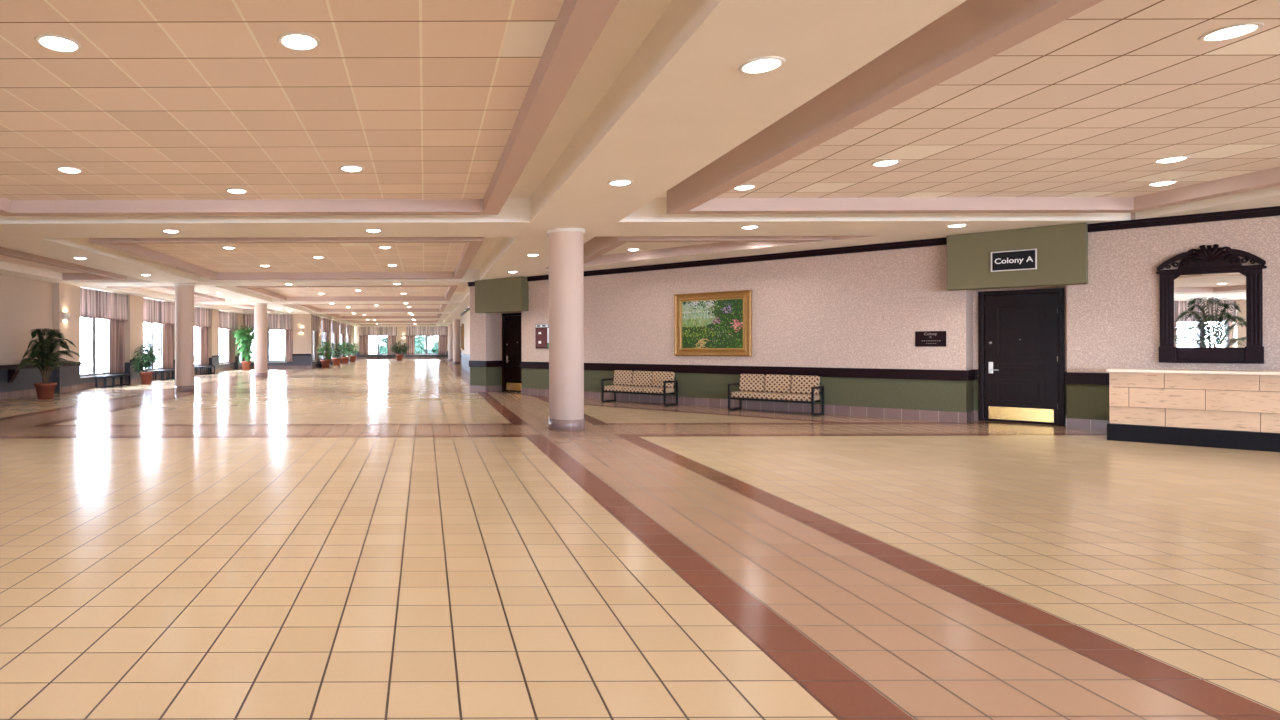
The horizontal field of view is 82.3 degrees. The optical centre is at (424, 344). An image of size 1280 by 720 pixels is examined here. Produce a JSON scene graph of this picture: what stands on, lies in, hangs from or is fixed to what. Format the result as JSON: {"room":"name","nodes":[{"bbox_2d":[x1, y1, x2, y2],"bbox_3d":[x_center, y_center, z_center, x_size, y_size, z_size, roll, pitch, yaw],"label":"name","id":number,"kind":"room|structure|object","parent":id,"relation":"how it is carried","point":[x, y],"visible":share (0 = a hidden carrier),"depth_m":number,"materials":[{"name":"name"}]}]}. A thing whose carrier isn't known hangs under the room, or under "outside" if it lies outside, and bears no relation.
{"room":"lobby","nodes":[
{"label":"lobby","id":0,"kind":"room"},
{"bbox_2d":[0,274,243,392],"bbox_3d":[-11.977,-0.580,15.350,0.450,4.250,60.300,0,0,0],"label":"wall","id":1,"kind":"structure","parent":0,"point":[26,305],"depth_m":22.37,"materials":[{"name":"painted plaster"},{"name":"painted drywall"}]},
{"bbox_2d":[0,364,37,382],"bbox_3d":[-11.801,0.824,19.500,0.266,0.517,3.200,0,0,0],"label":"console shelf","id":2,"kind":"object","parent":1,"relation":"attached to","point":[12,373],"visible":0.71,"depth_m":19.90,"materials":[{"name":"brown wood"}]},
{"bbox_2d":[80,318,111,377],"bbox_3d":[-11.981,-0.363,25.095,0.200,3.018,2.600,0,0,0],"label":"window","id":3,"kind":"structure","parent":1,"relation":"in","point":[91,321],"depth_m":25.03,"materials":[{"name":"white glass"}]},
{"bbox_2d":[109,320,124,373],"bbox_3d":[-11.902,0.015,26.913,0.069,2.140,1.384,0,0,0],"label":"drape","id":4,"kind":"object","parent":1,"relation":"hanging from","point":[116,327],"visible":0.91,"depth_m":26.88,"materials":[{"name":"fabric"}]},
{"bbox_2d":[0,366,242,399],"bbox_3d":[-11.850,1.445,15.350,0.232,0.200,60.316,0,0,0],"label":"baseboard","id":5,"kind":"structure","parent":1,"relation":"attached to","point":[31,392],"depth_m":24.43,"materials":[{"name":"tile"}]},
{"bbox_2d":[50,354,239,366],"bbox_3d":[-11.843,0.640,15.350,0.250,0.110,60.340,0,0,0],"label":"trim","id":6,"kind":"structure","parent":1,"relation":"attached to","point":[62,364],"depth_m":23.30,"materials":[{"name":"brown wood"}]},
{"bbox_2d":[144,323,163,371],"bbox_3d":[-11.981,-0.363,30.445,0.200,3.018,2.600,0,0,0],"label":"window","id":7,"kind":"structure","parent":1,"relation":"in","point":[150,325],"depth_m":30.94,"materials":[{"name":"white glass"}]},
{"bbox_2d":[162,324,173,368],"bbox_3d":[-11.901,0.015,32.264,0.067,2.140,1.383,0,0,0],"label":"drape","id":8,"kind":"object","parent":1,"relation":"hanging from","point":[167,329],"visible":0.94,"depth_m":32.16,"materials":[{"name":"fabric"}]},
{"bbox_2d":[195,327,199,366],"bbox_3d":[-11.981,-0.363,35.795,0.200,3.018,2.600,0,0,0],"label":"window","id":9,"kind":"structure","parent":1,"relation":"in","point":[198,364],"depth_m":36.96,"materials":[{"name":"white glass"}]},
{"bbox_2d":[200,327,208,364],"bbox_3d":[-11.902,0.015,37.613,0.071,2.140,1.384,0,0,0],"label":"drape","id":10,"kind":"object","parent":1,"relation":"hanging from","point":[204,346],"visible":0.98,"depth_m":37.61,"materials":[{"name":"fabric"}]},
{"bbox_2d":[219,329,229,364],"bbox_3d":[-11.981,-0.363,41.145,0.200,3.018,2.600,0,0,0],"label":"window","id":11,"kind":"structure","parent":1,"relation":"in","point":[221,362],"depth_m":41.21,"materials":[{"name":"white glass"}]},
{"bbox_2d":[228,329,234,362],"bbox_3d":[-11.902,0.015,42.964,0.070,2.140,1.383,0,0,0],"label":"drape","id":12,"kind":"object","parent":1,"relation":"hanging from","point":[231,345],"visible":0.88,"depth_m":42.82,"materials":[{"name":"fabric"}]},
{"bbox_2d":[243,314,311,368],"bbox_3d":[-9.827,-0.586,45.325,4.950,4.250,0.450,0,0,0],"label":"wall","id":13,"kind":"structure","parent":0,"point":[301,341],"depth_m":45.10,"materials":[{"name":"paint"}]},
{"bbox_2d":[249,330,284,362],"bbox_3d":[-10.241,-0.369,45.330,2.520,3.018,0.200,0,0,0],"label":"window","id":14,"kind":"structure","parent":13,"relation":"attached to","point":[268,331],"depth_m":45.27,"materials":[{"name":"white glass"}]},
{"bbox_2d":[250,365,310,368],"bbox_3d":[-9.817,1.439,45.204,4.958,0.200,0.232,0,0,0],"label":"baseboard","id":15,"kind":"structure","parent":13,"relation":"attached to","point":[286,366],"depth_m":45.31,"materials":[{"name":"tile"}]},
{"bbox_2d":[285,330,292,361],"bbox_3d":[-8.840,0.006,45.249,0.480,2.140,0.065,0,0,0],"label":"drape","id":16,"kind":"object","parent":13,"relation":"hanging from","point":[288,333],"visible":1,"depth_m":45.24,"materials":[{"name":"fabric"}]},
{"bbox_2d":[320,360,330,367],"bbox_3d":[-6.596,1.255,46.400,0.720,0.550,0.720,0,0,0],"label":"pot","id":17,"kind":"object","parent":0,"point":[325,363],"depth_m":46.15,"materials":[{"name":"ceramic"}]},
{"bbox_2d":[312,317,353,366],"bbox_3d":[-7.647,-0.592,60.275,0.310,4.250,29.450,0,0,0],"label":"wall","id":18,"kind":"structure","parent":0,"point":[319,333],"depth_m":53.15,"materials":[{"name":"paint"}]},
{"bbox_2d":[312,330,315,361],"bbox_3d":[-7.581,-0.377,46.920,0.200,3.018,2.600,0,0,0],"label":"window","id":19,"kind":"structure","parent":18,"relation":"in","point":[312,330],"depth_m":47.13,"materials":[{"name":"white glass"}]},
{"bbox_2d":[316,331,317,359],"bbox_3d":[-7.498,0.002,48.528,0.071,2.140,0.955,0,0,0],"label":"drape","id":20,"kind":"object","parent":18,"relation":"hanging from","point":[316,331],"visible":0.73,"depth_m":48.15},
{"bbox_2d":[321,319,324,359],"bbox_3d":[-7.581,-0.377,51.845,0.200,3.018,2.600,0,0,0],"label":"window","id":21,"kind":"structure","parent":18,"relation":"in","point":[322,333],"depth_m":51.73,"materials":[{"name":"clear glass"}]},
{"bbox_2d":[332,358,340,364],"bbox_3d":[-6.596,1.255,52.200,0.720,0.550,0.720,0,0,0],"label":"pot","id":22,"kind":"object","parent":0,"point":[336,361],"depth_m":51.94,"materials":[{"name":"ceramic"}]},
{"bbox_2d":[341,357,348,363],"bbox_3d":[-6.596,1.255,57.600,0.720,0.550,0.720,0,0,0],"label":"pot","id":23,"kind":"object","parent":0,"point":[344,360],"depth_m":57.36,"materials":[{"name":"ceramic"}]},
{"bbox_2d":[354,326,461,356],"bbox_3d":[-0.852,-0.613,75.225,14.100,4.250,0.450,0,0,0],"label":"wall","id":24,"kind":"structure","parent":0,"point":[401,330],"depth_m":75.23,"materials":[{"name":"paint"}]},
{"bbox_2d":[359,335,367,354],"bbox_3d":[-6.575,-0.001,75.147,0.950,2.140,0.070,0,0,0],"label":"drape","id":25,"kind":"object","parent":24,"relation":"hanging from","point":[363,340],"visible":1,"depth_m":75.15,"materials":[{"name":"fabric"}]},
{"bbox_2d":[368,336,388,354],"bbox_3d":[-5.031,-0.419,75.230,2.280,2.948,0.200,0,0,0],"label":"window","id":26,"kind":"structure","parent":24,"relation":"in","point":[368,336],"depth_m":75.17,"materials":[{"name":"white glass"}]},
{"bbox_2d":[388,336,395,354],"bbox_3d":[-3.525,-0.009,75.148,0.850,2.140,0.063,0,0,0],"label":"drape","id":27,"kind":"object","parent":24,"relation":"hanging from","point":[391,339],"visible":0.78,"depth_m":75.15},
{"bbox_2d":[356,357,461,358],"bbox_3d":[-0.842,1.413,75.104,14.108,0.200,0.232,0,0,0],"label":"baseboard","id":28,"kind":"structure","parent":24,"relation":"attached to","point":[356,357],"depth_m":75.21,"materials":[{"name":"tile"}]},
{"bbox_2d":[406,335,413,354],"bbox_3d":[-1.525,-0.015,75.148,0.851,2.140,0.070,0,0,0],"label":"drape","id":29,"kind":"object","parent":24,"relation":"hanging from","point":[409,339],"visible":0.85,"depth_m":75.15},
{"bbox_2d":[414,336,438,354],"bbox_3d":[0.214,-0.435,75.230,2.790,2.948,0.200,0,0,0],"label":"window","id":30,"kind":"structure","parent":24,"relation":"in","point":[426,337],"depth_m":75.17,"materials":[{"name":"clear glass"}]},
{"bbox_2d":[438,336,446,354],"bbox_3d":[1.948,-0.026,75.154,0.903,2.140,0.069,0,0,0],"label":"drape","id":31,"kind":"object","parent":24,"relation":"hanging from","point":[442,340],"visible":1,"depth_m":75.14,"materials":[{"name":"fabric"}]},
{"bbox_2d":[461,310,469,372],"bbox_3d":[4.323,-0.628,48.500,3.750,4.250,53.000,0,0,0],"label":"wall","id":32,"kind":"structure","parent":0,"point":[465,319],"depth_m":40.52,"materials":[{"name":"paint"}]},
{"bbox_2d":[461,324,463,349],"bbox_3d":[2.381,-0.497,43.700,0.130,1.640,1.240,0,0,0],"label":"picture","id":33,"kind":"object","parent":32,"relation":"attached to","point":[462,325],"visible":1,"depth_m":43.08},
{"bbox_2d":[0,359,1279,719],"bbox_3d":[3.304,1.500,30.350,31.800,0.001,90.300,0,0,0],"label":"floor","id":34,"kind":"structure","parent":0,"point":[362,539],"depth_m":4.90,"materials":[{"name":"beige tile"}]},
{"bbox_2d":[34,382,56,399],"bbox_3d":[-10.796,1.312,19.800,0.580,0.460,0.580,0,0,0],"label":"pot","id":35,"kind":"object","parent":34,"relation":"on","point":[44,390],"depth_m":19.61,"materials":[{"name":"ceramic"}]},
{"bbox_2d":[16,328,83,399],"bbox_3d":[-10.645,0.533,19.852,1.727,2.017,2.365,0,0,-23],"label":"potted palm","id":36,"kind":"object","parent":34,"relation":"on","point":[46,357],"visible":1,"depth_m":19.63,"materials":[{"name":"plant"}]},
{"bbox_2d":[95,374,130,388],"bbox_3d":[-11.496,1.324,25.700,0.420,0.440,2.100,0,0,0],"label":"bench","id":37,"kind":"object","parent":34,"relation":"on","point":[112,376],"visible":1,"depth_m":25.35,"materials":[{"name":"metal"}]},
{"bbox_2d":[140,372,152,383],"bbox_3d":[-11.046,1.308,27.600,0.500,0.470,0.500,0,0,0],"label":"pot","id":38,"kind":"object","parent":34,"relation":"on","point":[146,377],"depth_m":27.43,"materials":[{"name":"ceramic"}]},
{"bbox_2d":[130,341,163,383],"bbox_3d":[-11.030,0.686,27.645,1.309,1.713,1.167,0,0,-26],"label":"bush","id":39,"kind":"object","parent":34,"relation":"on","point":[146,362],"visible":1,"depth_m":27.43,"materials":[{"name":"green plant"}]},
{"bbox_2d":[154,369,174,380],"bbox_3d":[-11.496,1.324,31.150,0.420,0.440,2.100,0,0,0],"label":"bench","id":40,"kind":"object","parent":34,"relation":"on","point":[167,371],"visible":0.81,"depth_m":30.80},
{"bbox_2d":[174,283,194,391],"bbox_3d":[-7.951,-0.241,23.050,0.670,3.550,0.670,0,0,0],"label":"round column","id":41,"kind":"structure","parent":34,"relation":"on","point":[184,292],"depth_m":22.79,"materials":[{"name":"paint"}]},
{"bbox_2d":[195,365,215,374],"bbox_3d":[-11.496,1.324,36.500,0.420,0.440,2.100,0,0,0],"label":"bench","id":42,"kind":"object","parent":34,"relation":"on","point":[208,366],"visible":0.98,"depth_m":36.15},
{"bbox_2d":[230,326,253,369],"bbox_3d":[-10.786,0.181,42.314,2.084,2.723,1.879,0,0,0],"label":"fig tree","id":43,"kind":"object","parent":34,"relation":"on","point":[245,337],"visible":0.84,"depth_m":42.00,"materials":[{"name":"green plant"}]},
{"bbox_2d":[254,303,267,376],"bbox_3d":[-7.951,-0.241,33.750,0.670,3.550,0.670,0,0,0],"label":"round column","id":44,"kind":"structure","parent":34,"relation":"on","point":[260,309],"depth_m":33.48,"materials":[{"name":"paint"}]},
{"bbox_2d":[316,340,336,367],"bbox_3d":[-6.566,0.593,46.394,1.443,1.873,1.486,0,0,0],"label":"bush","id":45,"kind":"object","parent":34,"relation":"on","point":[325,363],"visible":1,"depth_m":46.22,"materials":[{"name":"green plant"}]},
{"bbox_2d":[330,343,344,364],"bbox_3d":[-6.610,0.652,52.234,1.509,1.755,1.440,0,0,0],"label":"bush","id":46,"kind":"object","parent":34,"relation":"on","point":[336,361],"visible":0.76,"depth_m":51.99,"materials":[{"name":"green plant"}]},
{"bbox_2d":[337,341,352,363],"bbox_3d":[-6.599,0.606,57.600,1.575,1.847,1.416,0,0,0],"label":"bush","id":47,"kind":"object","parent":34,"relation":"on","point":[344,359],"visible":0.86,"depth_m":57.40,"materials":[{"name":"green plant"}]},
{"bbox_2d":[348,341,358,361],"bbox_3d":[-6.613,0.601,64.006,1.478,1.857,1.503,0,0,0],"label":"bush","id":48,"kind":"object","parent":34,"relation":"on","point":[352,358],"visible":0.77,"depth_m":63.78,"materials":[{"name":"green plant"}]},
{"bbox_2d":[388,340,411,360],"bbox_3d":[-2.444,0.523,68.027,2.124,1.989,2.094,0,0,-44],"label":"bush","id":49,"kind":"object","parent":34,"relation":"on","point":[402,348],"visible":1,"depth_m":67.76,"materials":[{"name":"green plant"}]},
{"bbox_2d":[448,323,452,360],"bbox_3d":[2.539,-0.272,65.850,0.670,3.550,0.670,0,0,0],"label":"round column","id":50,"kind":"structure","parent":34,"relation":"on","point":[450,325],"depth_m":65.57,"materials":[{"name":"paint"}]},
{"bbox_2d":[452,319,460,363],"bbox_3d":[2.539,-0.272,55.150,0.670,3.550,0.670,0,0,0],"label":"round column","id":51,"kind":"structure","parent":34,"relation":"on","point":[456,322],"depth_m":54.88,"materials":[{"name":"paint"}]},
{"bbox_2d":[547,228,584,430],"bbox_3d":[2.539,-0.272,12.450,0.670,3.550,0.670,0,0,0],"label":"round column","id":52,"kind":"structure","parent":34,"relation":"on","point":[566,264],"depth_m":12.18,"materials":[{"name":"paint"}]},
{"bbox_2d":[601,370,677,406],"bbox_3d":[5.463,1.083,17.721,0.650,0.828,1.780,0,0,-43],"label":"upholstered bench","id":53,"kind":"object","parent":34,"relation":"on","point":[630,382],"visible":1,"depth_m":17.66,"materials":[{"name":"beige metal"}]},
{"bbox_2d":[604,385,627,390],"bbox_3d":[5.066,1.126,18.113,0.570,0.122,0.551,0,0,-43],"label":"seat cushion","id":54,"kind":"object","parent":53,"relation":"on","point":[612,387],"depth_m":17.92,"materials":[{"name":"fabric"}]},
{"bbox_2d":[613,370,632,385],"bbox_3d":[5.237,0.871,18.271,0.130,0.400,0.549,15,-10,-42],"label":"cushion","id":55,"kind":"object","parent":53,"relation":"on","point":[621,377],"depth_m":18.22,"materials":[{"name":"fabric"}]},
{"bbox_2d":[623,386,646,391],"bbox_3d":[5.445,1.125,17.704,0.570,0.122,0.551,0,0,-43],"label":"seat cushion","id":56,"kind":"object","parent":53,"relation":"on","point":[625,388],"depth_m":17.53,"materials":[{"name":"fabric"}]},
{"bbox_2d":[632,371,652,386],"bbox_3d":[5.615,0.870,17.863,0.130,0.400,0.549,15,-10,-42],"label":"cushion","id":57,"kind":"object","parent":53,"relation":"on","point":[639,378],"depth_m":17.80,"materials":[{"name":"fabric"}]},
{"bbox_2d":[643,387,673,393],"bbox_3d":[5.824,1.124,17.297,0.570,0.122,0.551,0,0,-43],"label":"seat cushion","id":58,"kind":"object","parent":53,"relation":"on","point":[647,390],"depth_m":17.13,"materials":[{"name":"fabric"}]},
{"bbox_2d":[652,371,674,387],"bbox_3d":[5.994,0.869,17.455,0.130,0.400,0.549,15,-10,-42],"label":"cushion","id":59,"kind":"object","parent":53,"relation":"on","point":[658,377],"depth_m":17.40,"materials":[{"name":"fabric"}]},
{"bbox_2d":[728,374,823,416],"bbox_3d":[7.708,1.076,15.303,0.650,0.828,1.780,0,0,-43],"label":"upholstered bench","id":60,"kind":"object","parent":34,"relation":"on","point":[757,387],"visible":1,"depth_m":15.23,"materials":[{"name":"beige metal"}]},
{"bbox_2d":[731,391,762,397],"bbox_3d":[7.311,1.119,15.694,0.570,0.122,0.551,0,0,-43],"label":"seat cushion","id":61,"kind":"object","parent":60,"relation":"on","point":[738,394],"depth_m":15.51,"materials":[{"name":"fabric"}]},
{"bbox_2d":[739,374,765,391],"bbox_3d":[7.481,0.865,15.852,0.130,0.400,0.549,15,-10,-42],"label":"cushion","id":62,"kind":"object","parent":60,"relation":"on","point":[748,382],"depth_m":15.78,"materials":[{"name":"fabric"}]},
{"bbox_2d":[756,392,790,399],"bbox_3d":[7.690,1.118,15.286,0.570,0.122,0.551,0,0,-43],"label":"seat cushion","id":63,"kind":"object","parent":60,"relation":"on","point":[760,395],"depth_m":15.15,"materials":[{"name":"fabric"}]},
{"bbox_2d":[764,374,791,392],"bbox_3d":[7.860,0.863,15.444,0.130,0.400,0.549,15,-10,-42],"label":"cushion","id":64,"kind":"object","parent":60,"relation":"on","point":[772,383],"depth_m":15.39,"materials":[{"name":"fabric"}]},
{"bbox_2d":[783,393,819,400],"bbox_3d":[8.068,1.117,14.878,0.570,0.122,0.551,0,0,-43],"label":"seat cushion","id":65,"kind":"object","parent":60,"relation":"on","point":[787,396],"depth_m":14.74,"materials":[{"name":"fabric"}]},
{"bbox_2d":[791,375,819,393],"bbox_3d":[8.239,0.862,15.036,0.130,0.400,0.549,15,-10,-42],"label":"cushion","id":66,"kind":"object","parent":60,"relation":"on","point":[800,384],"depth_m":15.00,"materials":[{"name":"fabric"}]},
{"bbox_2d":[1106,368,1279,451],"bbox_3d":[12.671,0.922,9.178,0.865,1.100,5.210,0,0,-43],"label":"counter","id":67,"kind":"object","parent":34,"relation":"on","point":[1228,409],"depth_m":10.14,"materials":[{"name":"wood"}]},
{"bbox_2d":[1106,368,1279,374],"bbox_3d":[12.669,0.393,9.178,0.865,0.041,5.210,0,0,-43],"label":"countertop","id":68,"kind":"structure","parent":67,"relation":"on","point":[1134,370],"depth_m":10.22,"materials":[{"name":"stone"}]},
{"bbox_2d":[0,0,1279,325],"bbox_3d":[3.293,-2.250,30.350,31.800,0.400,90.300,0,0,0],"label":"ceiling","id":69,"kind":"structure","parent":0,"point":[477,130],"depth_m":7.27,"materials":[{"name":"beige paint"}]},
{"bbox_2d":[34,34,81,52],"bbox_3d":[-2.717,-2.227,5.160,0.316,0.030,0.316,0,0,0],"label":"recessed light","id":70,"kind":"object","parent":69,"relation":"in","point":[54,42],"visible":1,"depth_m":5.12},
{"bbox_2d":[56,167,82,172],"bbox_3d":[-4.527,-2.221,8.870,0.316,0.030,0.316,0,0,0],"label":"recessed light","id":71,"kind":"object","parent":69,"relation":"in","point":[62,169],"visible":1,"depth_m":8.81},
{"bbox_2d":[80,287,128,320],"bbox_3d":[-11.799,-1.465,25.690,0.070,1.020,3.870,0,0,0],"label":"valance","id":72,"kind":"object","parent":69,"relation":"hanging from","point":[97,304],"visible":1,"depth_m":25.54,"materials":[{"name":"fabric"}]},
{"bbox_2d":[143,298,174,324],"bbox_3d":[-11.799,-1.465,31.040,0.070,1.020,3.870,0,0,0],"label":"valance","id":73,"kind":"object","parent":69,"relation":"hanging from","point":[155,311],"visible":1,"depth_m":30.86,"materials":[{"name":"fabric"}]},
{"bbox_2d":[194,306,210,327],"bbox_3d":[-11.799,-1.465,36.390,0.070,1.020,3.870,0,0,0],"label":"valance","id":74,"kind":"object","parent":69,"relation":"hanging from","point":[202,316],"visible":0.66,"depth_m":36.93,"materials":[{"name":"fabric"}]},
{"bbox_2d":[219,311,236,329],"bbox_3d":[-11.799,-1.465,41.740,0.070,1.020,3.870,0,0,0],"label":"valance","id":75,"kind":"object","parent":69,"relation":"hanging from","point":[227,320],"visible":1,"depth_m":41.59,"materials":[{"name":"fabric"}]},
{"bbox_2d":[226,188,247,193],"bbox_3d":[-2.727,-2.227,10.100,0.316,0.030,0.316,0,0,0],"label":"recessed light","id":76,"kind":"object","parent":69,"relation":"in","point":[232,190],"visible":1,"depth_m":10.04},
{"bbox_2d":[244,314,291,329],"bbox_3d":[-10.174,-1.470,45.145,3.102,1.020,0.070,0,0,0],"label":"valance","id":77,"kind":"object","parent":69,"relation":"hanging from","point":[278,321],"visible":0.73,"depth_m":45.14,"materials":[{"name":"fabric"}]},
{"bbox_2d":[277,32,320,50],"bbox_3d":[-0.927,-2.232,5.140,0.316,0.030,0.316,0,0,0],"label":"recessed light","id":78,"kind":"object","parent":69,"relation":"in","point":[298,41],"visible":1,"depth_m":5.10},
{"bbox_2d":[312,315,319,330],"bbox_3d":[-7.399,-1.478,47.303,0.070,1.020,3.445,0,0,0],"label":"valance","id":79,"kind":"object","parent":69,"relation":"hanging from","point":[315,319],"visible":0.97,"depth_m":47.18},
{"bbox_2d":[322,318,329,332],"bbox_3d":[-7.399,-1.478,52.438,0.070,1.020,3.873,0,0,0],"label":"valance","id":80,"kind":"object","parent":69,"relation":"hanging from","point":[325,322],"visible":1,"depth_m":51.94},
{"bbox_2d":[332,320,338,333],"bbox_3d":[-7.399,-1.478,57.790,0.070,1.020,3.870,0,0,0],"label":"valance","id":81,"kind":"object","parent":69,"relation":"hanging from","point":[335,325],"visible":1,"depth_m":57.66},
{"bbox_2d":[340,322,345,334],"bbox_3d":[-7.399,-1.478,63.140,0.070,1.020,3.870,0,0,0],"label":"valance","id":82,"kind":"object","parent":69,"relation":"hanging from","point":[342,325],"visible":1,"depth_m":63.02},
{"bbox_2d":[339,165,363,171],"bbox_3d":[-0.927,-2.232,8.840,0.316,0.030,0.316,0,0,0],"label":"recessed light","id":83,"kind":"object","parent":69,"relation":"in","point":[348,168],"visible":1,"depth_m":8.79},
{"bbox_2d":[361,326,396,335],"bbox_3d":[-4.954,-1.485,75.045,3.900,1.020,0.070,0,0,0],"label":"valance","id":84,"kind":"object","parent":69,"relation":"hanging from","point":[387,330],"visible":1,"depth_m":75.04,"materials":[{"name":"fabric"}]},
{"bbox_2d":[407,326,446,335],"bbox_3d":[0.244,-1.501,75.045,4.303,1.020,0.070,0,0,0],"label":"valance","id":85,"kind":"object","parent":69,"relation":"hanging from","point":[411,330],"visible":1,"depth_m":75.04,"materials":[{"name":"fabric"}]},
{"bbox_2d":[607,179,632,185],"bbox_3d":[2.464,-2.032,8.750,0.316,0.030,0.316,0,0,0],"label":"recessed light","id":86,"kind":"object","parent":69,"relation":"in","point":[614,182],"visible":1,"depth_m":8.70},
{"bbox_2d":[733,185,755,189],"bbox_3d":[4.583,-2.248,9.960,0.316,0.030,0.316,0,0,0],"label":"recessed light","id":87,"kind":"object","parent":69,"relation":"in","point":[740,187],"visible":0.94,"depth_m":9.90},
{"bbox_2d":[740,225,759,228],"bbox_3d":[5.664,-2.042,12.100,0.316,0.030,0.316,0,0,0],"label":"recessed light","id":88,"kind":"object","parent":69,"relation":"in","point":[750,226],"visible":1,"depth_m":12.03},
{"bbox_2d":[738,56,785,73],"bbox_3d":[2.464,-2.032,5.080,0.316,0.030,0.316,0,0,0],"label":"recessed light","id":89,"kind":"object","parent":69,"relation":"in","point":[766,64],"visible":1,"depth_m":5.04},
{"bbox_2d":[871,159,900,166],"bbox_3d":[5.733,-2.252,8.640,0.316,0.030,0.316,0,0,0],"label":"recessed light","id":90,"kind":"object","parent":69,"relation":"in","point":[891,161],"visible":1,"depth_m":8.59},
{"bbox_2d":[1147,180,1178,185],"bbox_3d":[10.383,-2.266,9.780,0.316,0.030,0.316,0,0,0],"label":"recessed light","id":91,"kind":"object","parent":69,"relation":"in","point":[1160,183],"visible":1,"depth_m":9.72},
{"bbox_2d":[1153,156,1189,162],"bbox_3d":[9.153,-2.262,8.520,0.316,0.030,0.316,0,0,0],"label":"recessed light","id":92,"kind":"object","parent":69,"relation":"in","point":[1176,158],"visible":1,"depth_m":8.47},
{"bbox_2d":[1198,22,1263,41],"bbox_3d":[5.833,-2.252,5.030,0.316,0.030,0.316,0,0,0],"label":"recessed light","id":93,"kind":"object","parent":69,"relation":"in","point":[1237,30],"visible":1,"depth_m":5.00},
{"bbox_2d":[470,213,1279,425],"bbox_3d":[10.347,-0.641,13.827,1.000,4.260,25.000,0,0,-43],"label":"wall","id":94,"kind":"structure","parent":0,"point":[861,309],"depth_m":14.20,"materials":[{"name":"paint"}]},
{"bbox_2d":[475,276,528,312],"bbox_3d":[2.360,-1.527,21.438,0.349,1.031,1.880,0,0,-43],"label":"soffit","id":95,"kind":"object","parent":94,"relation":"attached to","point":[509,294],"depth_m":21.17,"materials":[{"name":"paint"}]},
{"bbox_2d":[502,313,521,391],"bbox_3d":[2.988,0.241,22.104,0.213,2.519,1.236,0,0,-43],"label":"door","id":96,"kind":"structure","parent":94,"relation":"in","point":[511,322],"depth_m":22.25,"materials":[{"name":"brown wood"}]},
{"bbox_2d":[535,324,548,347],"bbox_3d":[3.738,-0.261,20.176,0.050,0.720,1.280,0,0,-43],"label":"board","id":97,"kind":"object","parent":94,"relation":"attached to","point":[541,330],"visible":0.44,"depth_m":20.44,"materials":[{"name":"brown wood"}]},
{"bbox_2d":[674,290,751,356],"bbox_3d":[6.910,-0.500,16.736,0.075,1.540,1.880,0,0,-43],"label":"framed painting","id":98,"kind":"object","parent":94,"relation":"attached to","point":[708,323],"visible":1,"depth_m":16.70,"materials":[{"name":"wood"}]},
{"bbox_2d":[469,360,1108,384],"bbox_3d":[10.231,0.580,13.716,0.738,0.200,25.064,0,0,-43],"label":"trim","id":99,"kind":"structure","parent":94,"relation":"attached to","point":[919,374],"depth_m":15.12,"materials":[{"name":"brown wood"}]},
{"bbox_2d":[470,385,1108,431],"bbox_3d":[10.239,1.380,13.721,0.712,0.200,25.024,0,0,-43],"label":"baseboard","id":100,"kind":"structure","parent":94,"relation":"attached to","point":[944,416],"depth_m":15.19,"materials":[{"name":"tile"}]},
{"bbox_2d":[467,206,1279,286],"bbox_3d":[9.939,-1.999,13.483,0.072,0.139,25.045,0,0,-43],"label":"trim","id":101,"kind":"structure","parent":94,"relation":"attached to","point":[1265,211],"depth_m":13.92,"materials":[{"name":"brown wood"}]},
{"bbox_2d":[915,331,945,346],"bbox_3d":[9.884,-0.119,13.573,0.024,0.300,0.500,0,0,-43],"label":"plaque","id":102,"kind":"object","parent":94,"relation":"attached to","point":[922,338],"visible":1,"depth_m":13.57,"materials":[{"name":"brown wood"}]},
{"bbox_2d":[991,249,1036,271],"bbox_3d":[10.496,-1.506,12.386,0.033,0.356,0.630,0,0,-43],"label":"room sign","id":103,"kind":"object","parent":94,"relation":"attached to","point":[1026,259],"visible":1,"depth_m":12.37,"materials":[{"name":"black plastic"}]},
{"bbox_2d":[947,222,1087,290],"bbox_3d":[10.628,-1.551,12.529,0.349,1.031,1.910,0,0,-43],"label":"wall panel","id":104,"kind":"object","parent":94,"relation":"attached to","point":[1062,250],"depth_m":12.32,"materials":[{"name":"paint"}]},
{"bbox_2d":[978,288,1064,425],"bbox_3d":[11.286,0.217,13.162,0.213,2.519,1.236,0,0,-43],"label":"door","id":105,"kind":"structure","parent":94,"relation":"in","point":[1021,333],"depth_m":13.11,"materials":[{"name":"brown wood"}]},
{"bbox_2d":[1156,244,1266,363],"bbox_3d":[12.305,-0.641,10.897,0.123,1.862,1.150,0,0,-43],"label":"wall mirror","id":106,"kind":"object","parent":94,"relation":"attached to","point":[1211,306],"visible":1,"depth_m":10.88,"materials":[{"name":"brown wood"}]},
{"label":"outside","id":107,"kind":"structure","parent":0,"visible":0},
{"bbox_2d":[80,356,284,362],"bbox_3d":[0.005,1.810,97.900,80.000,0.100,44.200,0,0,0],"label":"ground","id":108,"kind":"structure","parent":107,"point":[272,358],"depth_m":87.01,"materials":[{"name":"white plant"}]},
{"bbox_2d":[375,337,386,353],"bbox_3d":[-4.885,0.474,89.978,3.009,3.180,2.976,0,0,0],"label":"tree","id":109,"kind":"object","parent":108,"relation":"on","point":[382,348],"visible":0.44,"depth_m":89.37,"materials":[{"name":"green plant"}]},
{"bbox_2d":[415,336,432,353],"bbox_3d":[-0.601,-0.595,85.001,3.325,5.072,3.342,0,0,0],"label":"tree","id":110,"kind":"object","parent":108,"relation":"on","point":[419,340],"visible":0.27,"depth_m":83.96,"materials":[{"name":"green plant"}]},
{"bbox_2d":[429,336,437,352],"bbox_3d":[1.545,-0.090,88.031,4.156,4.170,4.181,0,0,0],"label":"tree","id":111,"kind":"object","parent":108,"relation":"on","point":[434,348],"visible":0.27,"depth_m":86.70,"materials":[{"name":"green plant"}]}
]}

